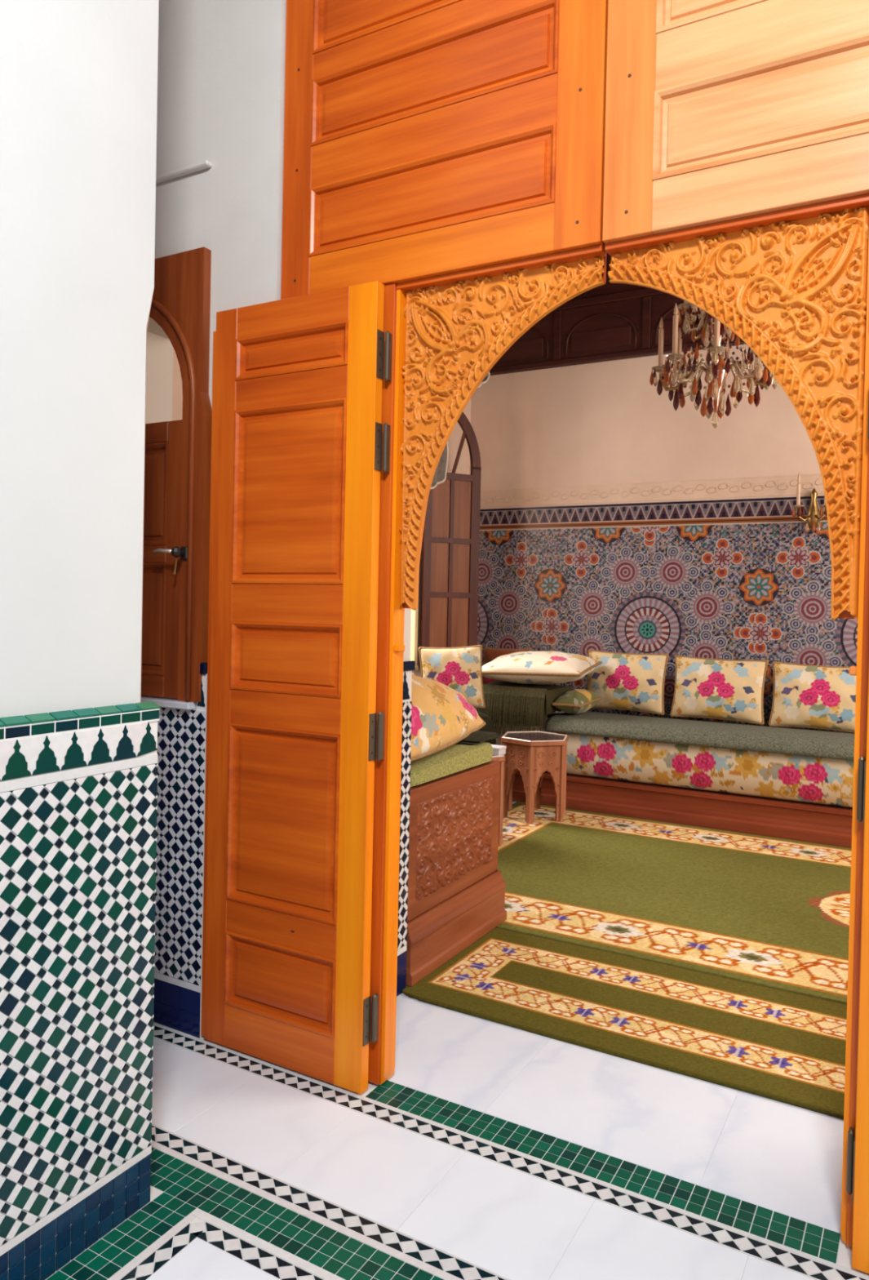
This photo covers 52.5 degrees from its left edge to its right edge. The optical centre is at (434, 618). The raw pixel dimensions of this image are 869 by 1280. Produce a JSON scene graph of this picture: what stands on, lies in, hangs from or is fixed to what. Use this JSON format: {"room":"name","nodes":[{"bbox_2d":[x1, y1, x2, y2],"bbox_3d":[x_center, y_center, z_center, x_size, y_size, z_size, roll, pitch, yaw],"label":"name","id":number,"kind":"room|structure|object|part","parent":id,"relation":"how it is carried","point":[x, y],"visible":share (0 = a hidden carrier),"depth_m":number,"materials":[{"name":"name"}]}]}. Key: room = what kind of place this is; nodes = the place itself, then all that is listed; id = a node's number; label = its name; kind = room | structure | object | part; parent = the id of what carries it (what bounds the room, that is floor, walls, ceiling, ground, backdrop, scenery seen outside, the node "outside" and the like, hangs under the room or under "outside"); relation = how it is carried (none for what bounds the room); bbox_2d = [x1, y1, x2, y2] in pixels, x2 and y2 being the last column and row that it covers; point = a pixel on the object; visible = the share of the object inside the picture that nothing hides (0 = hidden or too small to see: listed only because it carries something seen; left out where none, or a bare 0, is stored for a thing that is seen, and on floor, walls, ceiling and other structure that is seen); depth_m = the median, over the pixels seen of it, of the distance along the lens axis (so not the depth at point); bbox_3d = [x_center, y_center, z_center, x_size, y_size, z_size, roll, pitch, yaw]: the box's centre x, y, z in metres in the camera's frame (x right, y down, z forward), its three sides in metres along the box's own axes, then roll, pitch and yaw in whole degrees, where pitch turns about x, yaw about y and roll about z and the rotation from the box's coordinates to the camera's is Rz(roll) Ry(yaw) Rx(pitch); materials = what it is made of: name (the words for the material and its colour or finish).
{"room":"riad courtyard","nodes":[
{"label":"riad courtyard","id":0,"kind":"room"},
{"bbox_2d":[0,0,160,1279],"bbox_3d":[-2.524,-0.776,0.562,1.817,4.312,4.486,2,1,30],"label":"wall","id":1,"kind":"structure","parent":0,"point":[79,756],"depth_m":1.88,"materials":[{"name":"white paint"}]},
{"bbox_2d":[141,0,415,1037],"bbox_3d":[1.490,-0.718,1.975,7.407,4.300,0.737,2,1,30],"label":"wall","id":2,"kind":"structure","parent":0,"point":[221,64],"depth_m":2.90,"materials":[{"name":"paint"}]},
{"bbox_2d":[141,246,212,702],"bbox_3d":[-1.128,-0.478,3.098,0.892,1.484,0.157,2,1,30],"label":"door","id":3,"kind":"structure","parent":2,"relation":"in","point":[179,415],"depth_m":2.93,"materials":[{"name":"brown wood"}]},
{"bbox_3d":[-1.153,0.222,3.129,0.575,0.075,0.042,2,1,30],"label":"rail","id":4,"kind":"part","parent":3,"relation":"part of","materials":[{"name":"brown wood"}]},
{"bbox_3d":[-1.155,-0.006,3.114,0.583,0.388,0.018,2,1,30],"label":"shutter panel","id":5,"kind":"part","parent":3,"relation":"part of","materials":[{"name":"brown wood"}]},
{"bbox_3d":[-1.143,-0.226,3.122,0.575,0.060,0.042,2,1,30],"label":"rail","id":6,"kind":"part","parent":3,"relation":"part of","materials":[{"name":"brown wood"}]},
{"bbox_3d":[-1.146,-0.428,3.108,0.583,0.353,0.018,2,1,30],"label":"shutter panel","id":7,"kind":"part","parent":3,"relation":"part of","materials":[{"name":"brown wood"}]},
{"bbox_3d":[-1.135,-0.636,3.116,0.575,0.070,0.042,2,1,30],"label":"rail","id":8,"kind":"part","parent":3,"relation":"part of","materials":[{"name":"brown wood"}]},
{"bbox_3d":[-0.885,-0.221,2.886,0.092,0.017,0.021,2,1,23],"label":"lever","id":9,"kind":"part","parent":3,"relation":"part of","materials":[{"name":"silver metal"}]},
{"bbox_3d":[-1.117,-0.880,3.120,0.750,0.440,0.004,2,1,30],"label":"glass pane","id":10,"kind":"part","parent":3,"relation":"part of","materials":[{"name":"white"}]},
{"bbox_3d":[-1.147,-0.444,3.090,0.828,1.406,0.022,2,1,30],"label":"arch moulding","id":11,"kind":"part","parent":3,"relation":"part of","materials":[{"name":"brown wood"}]},
{"bbox_3d":[-0.832,-0.217,2.881,0.040,0.042,0.070,2,1,30],"label":"handle","id":12,"kind":"part","parent":3,"relation":"part of","materials":[{"name":"grey metal"}]},
{"bbox_3d":[-0.755,-0.234,2.886,0.022,1.010,0.048,2,1,30],"label":"post","id":13,"kind":"part","parent":3,"relation":"part of","materials":[{"name":"brown wood"}]},
{"bbox_2d":[200,280,392,1093],"bbox_3d":[-0.445,0.198,2.716,0.657,2.348,0.064,2,1,30],"label":"door","id":14,"kind":"structure","parent":2,"relation":"in","point":[297,426],"depth_m":2.67,"materials":[{"name":"brown wood"}]},
{"bbox_3d":[-0.475,1.302,2.726,0.430,0.139,0.038,2,1,30],"label":"rail","id":15,"kind":"part","parent":14,"relation":"part of","materials":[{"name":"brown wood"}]},
{"bbox_3d":[-0.478,1.117,2.711,0.438,0.239,0.018,2,1,30],"label":"panel","id":16,"kind":"part","parent":14,"relation":"part of","materials":[{"name":"brown wood"}]},
{"bbox_3d":[-0.468,0.949,2.720,0.430,0.105,0.038,2,1,30],"label":"rail","id":17,"kind":"part","parent":14,"relation":"part of","materials":[{"name":"brown wood"}]},
{"bbox_3d":[-0.468,0.617,2.703,0.438,0.568,0.018,2,1,30],"label":"panel","id":18,"kind":"part","parent":14,"relation":"part of","materials":[{"name":"brown wood"}]},
{"bbox_3d":[-0.454,0.282,2.711,0.430,0.110,0.038,2,1,30],"label":"rail","id":19,"kind":"part","parent":14,"relation":"part of","materials":[{"name":"brown wood"}]},
{"bbox_3d":[-0.457,0.121,2.696,0.438,0.221,0.018,2,1,30],"label":"panel","id":20,"kind":"part","parent":14,"relation":"part of","materials":[{"name":"brown wood"}]},
{"bbox_3d":[-0.447,-0.047,2.706,0.430,0.122,0.038,2,1,30],"label":"rail","id":21,"kind":"part","parent":14,"relation":"part of","materials":[{"name":"brown wood"}]},
{"bbox_3d":[-0.447,-0.380,2.688,0.438,0.552,0.018,2,1,30],"label":"panel","id":22,"kind":"part","parent":14,"relation":"part of","materials":[{"name":"brown wood"}]},
{"bbox_3d":[-0.433,-0.700,2.696,0.430,0.096,0.038,2,1,30],"label":"rail","id":23,"kind":"part","parent":14,"relation":"part of","materials":[{"name":"brown wood"}]},
{"bbox_3d":[-0.437,-0.811,2.682,0.438,0.136,0.018,2,1,30],"label":"panel","id":24,"kind":"part","parent":14,"relation":"part of","materials":[{"name":"brown wood"}]},
{"bbox_3d":[-0.428,-0.925,2.692,0.430,0.100,0.038,2,1,30],"label":"rail","id":25,"kind":"part","parent":14,"relation":"part of","materials":[{"name":"brown wood"}]},
{"bbox_2d":[280,0,608,1084],"bbox_3d":[-0.019,-0.600,2.548,1.043,3.978,0.086,2,1,30],"label":"door","id":26,"kind":"structure","parent":2,"relation":"in","point":[447,155],"depth_m":2.53,"materials":[{"name":"orange wood"}]},
{"bbox_3d":[-0.017,-1.844,2.504,0.813,0.256,0.018,2,1,30],"label":"panel","id":27,"kind":"part","parent":26,"relation":"part of","materials":[{"name":"brown wood"}]},
{"bbox_3d":[-0.124,0.203,2.625,0.034,2.366,0.060,2,1,30],"label":"post","id":28,"kind":"part","parent":26,"relation":"part of","materials":[{"name":"brown wood"}]},
{"bbox_3d":[-0.008,-1.681,2.529,0.805,0.079,0.060,2,1,30],"label":"rail","id":29,"kind":"part","parent":26,"relation":"part of","materials":[{"name":"brown wood"}]},
{"bbox_3d":[-0.030,-1.207,2.514,0.813,0.215,0.018,2,1,30],"label":"panel","id":30,"kind":"part","parent":26,"relation":"part of","materials":[{"name":"brown wood"}]},
{"bbox_3d":[-0.021,-1.041,2.538,0.805,0.126,0.060,2,1,30],"label":"rail","id":31,"kind":"part","parent":26,"relation":"part of","materials":[{"name":"brown wood"}]},
{"bbox_3d":[-0.014,-1.375,2.533,0.805,0.130,0.060,2,1,30],"label":"rail","id":32,"kind":"part","parent":26,"relation":"part of","materials":[{"name":"brown wood"}]},
{"bbox_3d":[-0.023,-1.541,2.509,0.813,0.209,0.018,2,1,30],"label":"panel","id":33,"kind":"part","parent":26,"relation":"part of","materials":[{"name":"brown wood"}]},
{"bbox_2d":[602,0,868,1247],"bbox_3d":[0.892,-0.573,2.030,1.043,3.978,0.086,2,1,30],"label":"door","id":34,"kind":"structure","parent":2,"relation":"in","point":[736,188],"depth_m":2.06,"materials":[{"name":"orange wood"}]},
{"bbox_3d":[0.903,-1.538,1.982,0.813,0.213,0.018,2,1,30],"label":"panel","id":35,"kind":"part","parent":34,"relation":"part of","materials":[{"name":"brown wood"}]},
{"bbox_3d":[0.904,-1.013,2.012,0.805,0.126,0.060,2,1,30],"label":"rail","id":36,"kind":"part","parent":34,"relation":"part of","materials":[{"name":"brown wood"}]},
{"bbox_3d":[0.895,-1.185,1.987,0.813,0.225,0.018,2,1,30],"label":"panel","id":37,"kind":"part","parent":34,"relation":"part of","materials":[{"name":"brown wood"}]},
{"bbox_3d":[0.911,-1.365,2.006,0.805,0.143,0.060,2,1,30],"label":"rail","id":38,"kind":"part","parent":34,"relation":"part of","materials":[{"name":"brown wood"}]},
{"bbox_3d":[0.976,0.236,2.000,0.034,2.366,0.060,2,1,30],"label":"post","id":39,"kind":"part","parent":34,"relation":"part of","materials":[{"name":"brown wood"}]},
{"bbox_2d":[846,400,868,1273],"bbox_3d":[1.217,0.248,1.770,0.657,2.348,0.064,2,1,30],"label":"door","id":40,"kind":"structure","parent":2,"relation":"in","point":[858,1147],"depth_m":1.91,"materials":[{"name":"brown wood"}]},
{"bbox_2d":[413,398,471,676],"bbox_3d":[-0.790,-0.825,5.872,0.280,4.300,3.870,2,1,30],"label":"wall","id":41,"kind":"structure","parent":0,"point":[467,411],"depth_m":6.83,"materials":[{"name":"paint"}]},
{"bbox_2d":[410,575,419,671],"bbox_3d":[-0.457,-0.664,6.344,0.240,2.120,1.020,2,1,30],"label":"window","id":42,"kind":"structure","parent":41,"relation":"in","point":[414,633],"depth_m":6.72,"materials":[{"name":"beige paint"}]},
{"bbox_2d":[421,412,481,647],"bbox_3d":[0.134,-0.672,6.822,0.475,2.106,0.035,1,1,-26],"label":"window shutter","id":43,"kind":"object","parent":41,"relation":"attached to","point":[451,529],"visible":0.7,"depth_m":6.83,"materials":[{"name":"brown wood"}]},
{"bbox_3d":[0.026,0.057,6.788,0.160,0.445,0.008,1,1,-26],"label":"panel","id":44,"kind":"part","parent":43,"relation":"part of","materials":[{"name":"brown wood"}]},
{"bbox_3d":[0.035,-0.395,6.782,0.160,0.380,0.008,1,1,-26],"label":"panel","id":45,"kind":"part","parent":43,"relation":"part of","materials":[{"name":"brown wood"}]},
{"bbox_3d":[0.045,-0.850,6.775,0.160,0.450,0.008,1,1,-26],"label":"panel","id":46,"kind":"part","parent":43,"relation":"part of","materials":[{"name":"brown wood"}]},
{"bbox_3d":[0.115,-0.184,6.824,0.345,0.040,0.033,1,1,-26],"label":"rail","id":47,"kind":"part","parent":43,"relation":"part of","materials":[{"name":"brown wood"}]},
{"bbox_3d":[0.123,-0.604,6.818,0.345,0.040,0.033,1,1,-26],"label":"rail","id":48,"kind":"part","parent":43,"relation":"part of","materials":[{"name":"brown wood"}]},
{"bbox_3d":[0.134,-1.099,6.811,0.345,0.050,0.033,1,1,-26],"label":"rail","id":49,"kind":"part","parent":43,"relation":"part of","materials":[{"name":"brown wood"}]},
{"bbox_3d":[0.130,-1.394,6.802,0.402,0.550,0.003,1,1,-26],"label":"glass pane","id":50,"kind":"part","parent":43,"relation":"part of","materials":[{"name":"white"}]},
{"bbox_3d":[0.194,0.059,6.871,0.155,0.445,0.008,1,1,-26],"label":"panel","id":51,"kind":"part","parent":43,"relation":"part of","materials":[{"name":"brown wood"}]},
{"bbox_3d":[0.203,-0.393,6.865,0.155,0.380,0.008,1,1,-26],"label":"panel","id":52,"kind":"part","parent":43,"relation":"part of","materials":[{"name":"brown wood"}]},
{"bbox_3d":[0.213,-0.848,6.858,0.155,0.450,0.008,1,1,-26],"label":"panel","id":53,"kind":"part","parent":43,"relation":"part of","materials":[{"name":"brown wood"}]},
{"bbox_3d":[0.165,-1.446,6.817,0.439,0.556,0.035,1,1,-26],"label":"arch rail","id":54,"kind":"part","parent":43,"relation":"part of","materials":[{"name":"brown wood"}]},
{"bbox_2d":[430,371,490,489],"bbox_3d":[-0.118,-1.482,6.425,0.317,1.440,1.820,2,1,30],"label":"curtain","id":55,"kind":"object","parent":41,"relation":"hanging from","point":[440,476],"visible":0.06,"depth_m":6.50,"materials":[{"name":"white fabric"}]},
{"bbox_2d":[431,444,446,486],"bbox_3d":[-0.115,-1.476,6.199,0.070,1.420,0.772,2,1,30],"label":"drape","id":56,"kind":"object","parent":55,"relation":"hanging from","point":[440,476],"depth_m":6.49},
{"bbox_2d":[45,800,868,1279],"bbox_3d":[1.106,1.490,1.618,7.600,0.120,9.900,2,1,30],"label":"floor","id":57,"kind":"structure","parent":0,"point":[491,1150],"depth_m":2.22,"materials":[{"name":"tile"}]},
{"bbox_2d":[405,760,506,986],"bbox_3d":[-0.637,0.982,4.066,1.764,0.722,0.834,2,1,30],"label":"sofa","id":58,"kind":"object","parent":57,"relation":"on","point":[456,886],"visible":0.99,"depth_m":3.58,"materials":[{"name":"brown wood"}]},
{"bbox_2d":[410,742,493,786],"bbox_3d":[-0.644,0.574,4.051,1.706,0.091,0.760,2,1,30],"label":"seat pad","id":59,"kind":"object","parent":58,"relation":"on","point":[459,757],"visible":0.04,"depth_m":3.61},
{"bbox_2d":[410,674,485,762],"bbox_3d":[-0.078,0.366,3.807,0.416,0.382,0.979,2,1,30],"label":"pillow","id":60,"kind":"object","parent":59,"relation":"on","point":[442,717],"visible":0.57,"depth_m":3.70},
{"bbox_3d":[-0.077,0.360,3.806,0.419,0.372,0.979,2,1,30],"label":"trim cord","id":61,"kind":"part","parent":60,"relation":"part of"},
{"bbox_2d":[458,730,499,743],"bbox_3d":[0.008,0.522,4.047,0.540,0.028,0.241,2,1,30],"label":"cloth","id":62,"kind":"object","parent":59,"relation":"on","point":[477,736],"visible":0.2,"depth_m":3.90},
{"bbox_3d":[0.074,0.890,3.642,0.045,0.495,0.800,2,1,30],"label":"panel","id":63,"kind":"part","parent":58,"relation":"part of","materials":[{"name":"brown wood"}]},
{"bbox_3d":[0.097,0.888,3.629,0.014,0.380,0.660,2,1,30],"label":"carved panel","id":64,"kind":"part","parent":58,"relation":"part of","materials":[{"name":"brown wood"}]},
{"bbox_3d":[-0.282,1.240,3.865,0.934,0.226,0.834,2,1,30],"label":"skirting moulding","id":65,"kind":"part","parent":58,"relation":"part of","materials":[{"name":"brown wood"}]},
{"bbox_2d":[477,711,496,744],"bbox_3d":[-0.388,1.007,5.654,0.690,0.651,2.160,2,1,30],"label":"sofa","id":66,"kind":"object","parent":57,"relation":"on","point":[490,726],"visible":0.02,"depth_m":6.37,"materials":[{"name":"green fabric"}]},
{"bbox_2d":[418,644,485,708],"bbox_3d":[0.126,0.426,6.372,0.486,0.482,0.180,1,1,-11],"label":"floral cushion","id":67,"kind":"object","parent":66,"relation":"on","point":[459,668],"visible":0.66,"depth_m":6.33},
{"bbox_2d":[401,927,847,1119],"bbox_3d":[0.853,1.397,3.126,1.975,0.012,0.800,2,1,30],"label":"runner rug","id":68,"kind":"object","parent":57,"relation":"on","point":[780,1045],"visible":0.91,"depth_m":3.12,"materials":[{"name":"carpet"}]},
{"bbox_2d":[496,801,851,1004],"bbox_3d":[2.167,1.409,4.207,4.920,0.009,2.360,2,1,30],"label":"carpet","id":69,"kind":"object","parent":57,"relation":"on","point":[772,912],"visible":0.82,"depth_m":4.40,"materials":[{"name":"carpet"}]},
{"bbox_2d":[491,754,505,844],"bbox_3d":[0.210,1.078,5.406,0.488,0.532,0.434,2,1,30],"label":"side table","id":70,"kind":"object","parent":69,"relation":"on","point":[501,758],"visible":0.18,"depth_m":5.28,"materials":[{"name":"brown wood"}]},
{"bbox_2d":[491,744,506,755],"bbox_3d":[0.360,0.795,5.334,0.121,0.050,0.101,2,1,30],"label":"box","id":71,"kind":"object","parent":70,"relation":"on","point":[498,750],"visible":0.52,"depth_m":5.28,"materials":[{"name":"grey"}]},
{"bbox_3d":[0.361,0.778,5.334,0.121,0.016,0.101,2,1,30],"label":"lid","id":72,"kind":"part","parent":71,"relation":"part of","materials":[{"name":"grey"}]},
{"bbox_3d":[0.398,1.103,5.290,0.042,0.495,0.042,2,1,30],"label":"leg","id":73,"kind":"part","parent":70,"relation":"part of","materials":[{"name":"brown wood"}]},
{"bbox_2d":[501,731,568,823],"bbox_3d":[0.681,1.073,6.029,0.489,0.545,0.480,2,1,30],"label":"side table","id":74,"kind":"object","parent":69,"relation":"on","point":[533,753],"visible":0.94,"depth_m":5.86,"materials":[{"name":"brown wood"}]},
{"bbox_3d":[0.464,1.087,5.962,0.042,0.508,0.042,2,1,30],"label":"leg","id":75,"kind":"part","parent":74,"relation":"part of","materials":[{"name":"brown wood"}]},
{"bbox_3d":[0.631,1.093,5.807,0.042,0.508,0.042,2,1,30],"label":"leg","id":76,"kind":"part","parent":74,"relation":"part of","materials":[{"name":"brown wood"}]},
{"bbox_3d":[0.849,1.097,5.875,0.042,0.508,0.042,2,1,30],"label":"leg","id":77,"kind":"part","parent":74,"relation":"part of","materials":[{"name":"brown wood"}]},
{"bbox_3d":[0.899,1.095,6.098,0.042,0.508,0.042,2,1,30],"label":"leg","id":78,"kind":"part","parent":74,"relation":"part of","materials":[{"name":"brown wood"}]},
{"bbox_2d":[494,711,853,848],"bbox_3d":[2.580,1.084,5.705,5.700,0.622,0.736,2,1,30],"label":"sofa","id":79,"kind":"object","parent":57,"relation":"on","point":[803,798],"visible":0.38,"depth_m":5.77,"materials":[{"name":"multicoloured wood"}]},
{"bbox_2d":[482,646,532,684],"bbox_3d":[0.579,0.456,7.151,0.431,0.452,0.147,2,1,30],"label":"cushion","id":80,"kind":"object","parent":79,"relation":"on","point":[491,654],"visible":0.2,"depth_m":7.18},
{"bbox_2d":[476,680,572,734],"bbox_3d":[0.688,0.671,6.625,0.541,0.373,0.566,2,1,30],"label":"fringed throw","id":81,"kind":"object","parent":79,"relation":"on","point":[510,704],"visible":0.8,"depth_m":6.38,"materials":[{"name":"green fabric"}]},
{"bbox_2d":[481,650,602,684],"bbox_3d":[0.778,0.362,6.576,0.821,0.243,0.557,2,1,27],"label":"floral cushion","id":82,"kind":"object","parent":81,"relation":"on","point":[547,667],"visible":0.97,"depth_m":6.38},
{"bbox_3d":[0.778,0.364,6.576,0.821,0.109,0.557,2,1,27],"label":"trim cord","id":83,"kind":"part","parent":82,"relation":"part of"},
{"bbox_2d":[544,711,854,760],"bbox_3d":[2.490,0.796,5.683,3.550,0.103,0.662,2,1,30],"label":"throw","id":84,"kind":"object","parent":79,"relation":"on","point":[749,737],"visible":0.94,"depth_m":5.84,"materials":[{"name":"fabric"}]},
{"bbox_2d":[551,688,602,714],"bbox_3d":[1.049,0.606,6.468,0.230,0.176,0.459,2,1,30],"label":"cushion","id":85,"kind":"object","parent":84,"relation":"on","point":[576,701],"visible":1,"depth_m":6.33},
{"bbox_3d":[1.049,0.606,6.468,0.230,0.044,0.459,2,1,30],"label":"trim cord","id":86,"kind":"part","parent":85,"relation":"part of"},
{"bbox_2d":[586,648,669,715],"bbox_3d":[1.435,0.473,6.634,0.633,0.457,0.189,2,1,30],"label":"floral cushion","id":87,"kind":"object","parent":84,"relation":"on","point":[630,682],"visible":0.92,"depth_m":6.55,"materials":[{"name":"fabric"}]},
{"bbox_2d":[670,654,768,724],"bbox_3d":[2.028,0.502,6.297,0.658,0.457,0.189,2,1,30],"label":"floral cushion","id":88,"kind":"object","parent":84,"relation":"on","point":[731,690],"visible":1,"depth_m":6.23,"materials":[{"name":"fabric"}]},
{"bbox_2d":[768,661,856,733],"bbox_3d":[2.617,0.532,5.963,0.653,0.457,0.189,2,1,30],"label":"floral cushion","id":89,"kind":"object","parent":84,"relation":"on","point":[822,697],"visible":0.79,"depth_m":5.93,"materials":[{"name":"fabric"}]},
{"bbox_2d":[471,344,857,732],"bbox_3d":[2.915,-0.749,6.098,6.600,4.300,0.214,2,1,30],"label":"wall","id":90,"kind":"structure","parent":0,"point":[614,517],"depth_m":6.72,"materials":[{"name":"tile"}]},
{"bbox_2d":[489,253,746,375],"bbox_3d":[2.896,-2.430,5.945,5.970,0.935,0.090,2,1,30],"label":"ceiling","id":91,"kind":"structure","parent":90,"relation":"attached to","point":[612,322],"depth_m":6.84,"materials":[{"name":"brown wood"}]},
{"bbox_3d":[0.664,-2.189,7.204,0.480,0.150,0.011,2,1,30],"label":"frieze panel","id":92,"kind":"part","parent":91,"relation":"part of","materials":[{"name":"brown wood"}]},
{"bbox_3d":[0.980,-2.255,7.027,0.060,0.400,0.025,2,1,30],"label":"frieze post","id":93,"kind":"part","parent":91,"relation":"part of","materials":[{"name":"brown wood"}]},
{"bbox_3d":[1.290,-2.170,6.848,0.480,0.150,0.011,2,1,30],"label":"frieze panel","id":94,"kind":"part","parent":91,"relation":"part of","materials":[{"name":"brown wood"}]},
{"bbox_3d":[2.889,-2.573,5.926,5.970,0.050,0.050,2,1,30],"label":"rail","id":95,"kind":"part","parent":91,"relation":"part of","materials":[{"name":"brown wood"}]},
{"bbox_3d":[2.888,-2.428,5.932,5.970,0.060,0.040,2,1,30],"label":"rail","id":96,"kind":"part","parent":91,"relation":"part of","materials":[{"name":"brown wood"}]},
{"bbox_3d":[2.880,-1.983,5.941,5.970,0.040,0.035,2,1,30],"label":"rail","id":97,"kind":"part","parent":91,"relation":"part of","materials":[{"name":"brown wood"}]},
{"bbox_3d":[1.605,-2.236,6.671,0.060,0.400,0.025,2,1,30],"label":"frieze post","id":98,"kind":"part","parent":91,"relation":"part of","materials":[{"name":"brown wood"}]},
{"bbox_3d":[1.915,-2.152,6.492,0.480,0.150,0.011,2,1,30],"label":"frieze panel","id":99,"kind":"part","parent":91,"relation":"part of","materials":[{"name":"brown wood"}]},
{"bbox_2d":[791,471,827,533],"bbox_3d":[2.611,-0.803,6.069,0.257,0.415,0.180,2,1,30],"label":"wall sconce","id":100,"kind":"object","parent":90,"relation":"attached to","point":[813,517],"visible":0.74,"depth_m":6.07,"materials":[{"name":"gold metal"}]},
{"bbox_2d":[796,471,800,505],"bbox_3d":[2.510,-0.895,6.071,0.024,0.235,0.023,2,1,30],"label":"candle","id":101,"kind":"object","parent":100,"relation":"on","point":[798,487],"depth_m":6.06,"materials":[{"name":"beige wax"}]},
{"bbox_3d":[2.563,-0.718,6.081,0.131,0.098,0.026,1,1,-12],"label":"arm","id":102,"kind":"part","parent":100,"relation":"part of","materials":[{"name":"gold metal"}]},
{"bbox_3d":[2.636,-0.716,6.040,0.027,0.097,0.131,1,1,-18],"label":"arm","id":103,"kind":"part","parent":100,"relation":"part of","materials":[{"name":"gold metal"}]},
{"bbox_3d":[2.031,-2.968,4.376,6.550,0.150,4.070,2,1,30],"label":"ceiling","id":104,"kind":"structure","parent":0,"visible":0},
{"bbox_2d":[649,300,778,428],"bbox_3d":[1.478,-1.947,4.561,0.628,1.920,0.627,2,1,41],"label":"chandelier","id":105,"kind":"object","parent":104,"relation":"hanging from","point":[717,370],"visible":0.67,"depth_m":4.52,"materials":[{"name":"gold glass"}]},
{"bbox_2d":[657,316,663,365],"bbox_3d":[1.197,-1.463,4.657,0.028,0.262,0.027,2,1,30],"label":"candle","id":106,"kind":"object","parent":105,"relation":"on","point":[660,356],"depth_m":4.65,"materials":[{"name":"beige wax"}]},
{"bbox_3d":[1.201,-1.281,4.551,0.014,0.053,0.207,1,1,-4],"label":"bead chain","id":107,"kind":"part","parent":105,"relation":"part of","materials":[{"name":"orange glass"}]},
{"bbox_2d":[672,302,678,353],"bbox_3d":[1.214,-1.460,4.440,0.028,0.262,0.027,2,1,30],"label":"candle","id":108,"kind":"object","parent":105,"relation":"on","point":[675,322],"depth_m":4.43,"materials":[{"name":"beige wax"}]},
{"bbox_2d":[677,328,682,373],"bbox_3d":[1.339,-1.463,4.822,0.028,0.262,0.027,2,1,30],"label":"candle","id":109,"kind":"object","parent":105,"relation":"on","point":[679,340],"depth_m":4.81,"materials":[{"name":"beige wax"}]},
{"bbox_3d":[1.313,-1.269,4.621,0.268,0.141,0.019,1,1,18],"label":"arm","id":110,"kind":"part","parent":105,"relation":"part of","materials":[{"name":"gold metal"}]},
{"bbox_3d":[1.348,-1.580,4.640,0.016,0.053,0.158,2,1,31],"label":"bead chain","id":111,"kind":"part","parent":105,"relation":"part of","materials":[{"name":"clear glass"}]},
{"bbox_3d":[1.322,-1.267,4.500,0.268,0.141,0.019,1,1,-27],"label":"arm","id":112,"kind":"part","parent":105,"relation":"part of","materials":[{"name":"clear glass"}]},
{"bbox_3d":[1.392,-1.268,4.713,0.019,0.141,0.268,1,1,-27],"label":"arm","id":113,"kind":"part","parent":105,"relation":"part of","materials":[{"name":"clear glass"}]},
{"bbox_3d":[1.345,-1.577,4.497,0.139,0.053,0.089,2,1,30],"label":"bead chain","id":114,"kind":"part","parent":105,"relation":"part of","materials":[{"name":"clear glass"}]},
{"bbox_3d":[1.292,-1.277,4.371,0.207,0.053,0.015,2,1,41],"label":"bead chain","id":115,"kind":"part","parent":105,"relation":"part of","materials":[{"name":"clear glass"}]},
{"bbox_3d":[1.372,-1.557,4.568,0.151,0.139,0.019,1,1,2],"label":"arm","id":116,"kind":"part","parent":105,"relation":"part of","materials":[{"name":"clear glass"}]},
{"bbox_3d":[1.317,-1.392,4.494,0.225,0.142,0.014,1,1,-27],"label":"bead chain","id":117,"kind":"part","parent":105,"relation":"part of","materials":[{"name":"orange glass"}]},
{"bbox_3d":[1.391,-1.393,4.719,0.016,0.142,0.223,1,1,-27],"label":"bead chain","id":118,"kind":"part","parent":105,"relation":"part of","materials":[{"name":"clear glass"}]},
{"bbox_3d":[1.423,-1.557,4.652,0.019,0.139,0.150,1,1,-28],"label":"arm","id":119,"kind":"part","parent":105,"relation":"part of","materials":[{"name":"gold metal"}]},
{"bbox_3d":[1.479,-1.987,4.560,0.110,1.840,0.107,2,1,30],"label":"stem","id":120,"kind":"part","parent":105,"relation":"part of","materials":[{"name":"clear glass"}]},
{"bbox_2d":[714,317,719,346],"bbox_3d":[1.379,-1.454,4.298,0.028,0.262,0.027,2,1,30],"label":"candle","id":121,"kind":"object","parent":105,"relation":"on","point":[717,323],"depth_m":4.29,"materials":[{"name":"beige wax"}]},
{"bbox_3d":[1.520,-1.555,4.650,0.020,0.139,0.151,2,1,30],"label":"arm","id":122,"kind":"part","parent":105,"relation":"part of","materials":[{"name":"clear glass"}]},
{"bbox_3d":[1.616,-1.387,4.645,0.225,0.142,0.014,1,1,-27],"label":"bead chain","id":123,"kind":"part","parent":105,"relation":"part of","materials":[{"name":"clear glass"}]},
{"bbox_3d":[1.542,-1.386,4.420,0.016,0.142,0.223,1,1,-27],"label":"bead chain","id":124,"kind":"part","parent":105,"relation":"part of","materials":[{"name":"clear glass"}]},
{"bbox_3d":[1.484,-1.272,4.308,0.205,0.053,0.016,1,1,-4],"label":"bead chain","id":125,"kind":"part","parent":105,"relation":"part of","materials":[{"name":"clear glass"}]},
{"bbox_3d":[1.535,-1.262,4.430,0.019,0.141,0.269,1,1,-27],"label":"arm","id":126,"kind":"part","parent":105,"relation":"part of","materials":[{"name":"clear glass"}]},
{"bbox_3d":[1.605,-1.263,4.643,0.269,0.141,0.019,1,1,-27],"label":"arm","id":127,"kind":"part","parent":105,"relation":"part of","materials":[{"name":"clear glass"}]},
{"bbox_3d":[1.614,-1.261,4.521,0.269,0.142,0.019,1,1,18],"label":"arm","id":128,"kind":"part","parent":105,"relation":"part of","materials":[{"name":"clear glass"}]}
]}

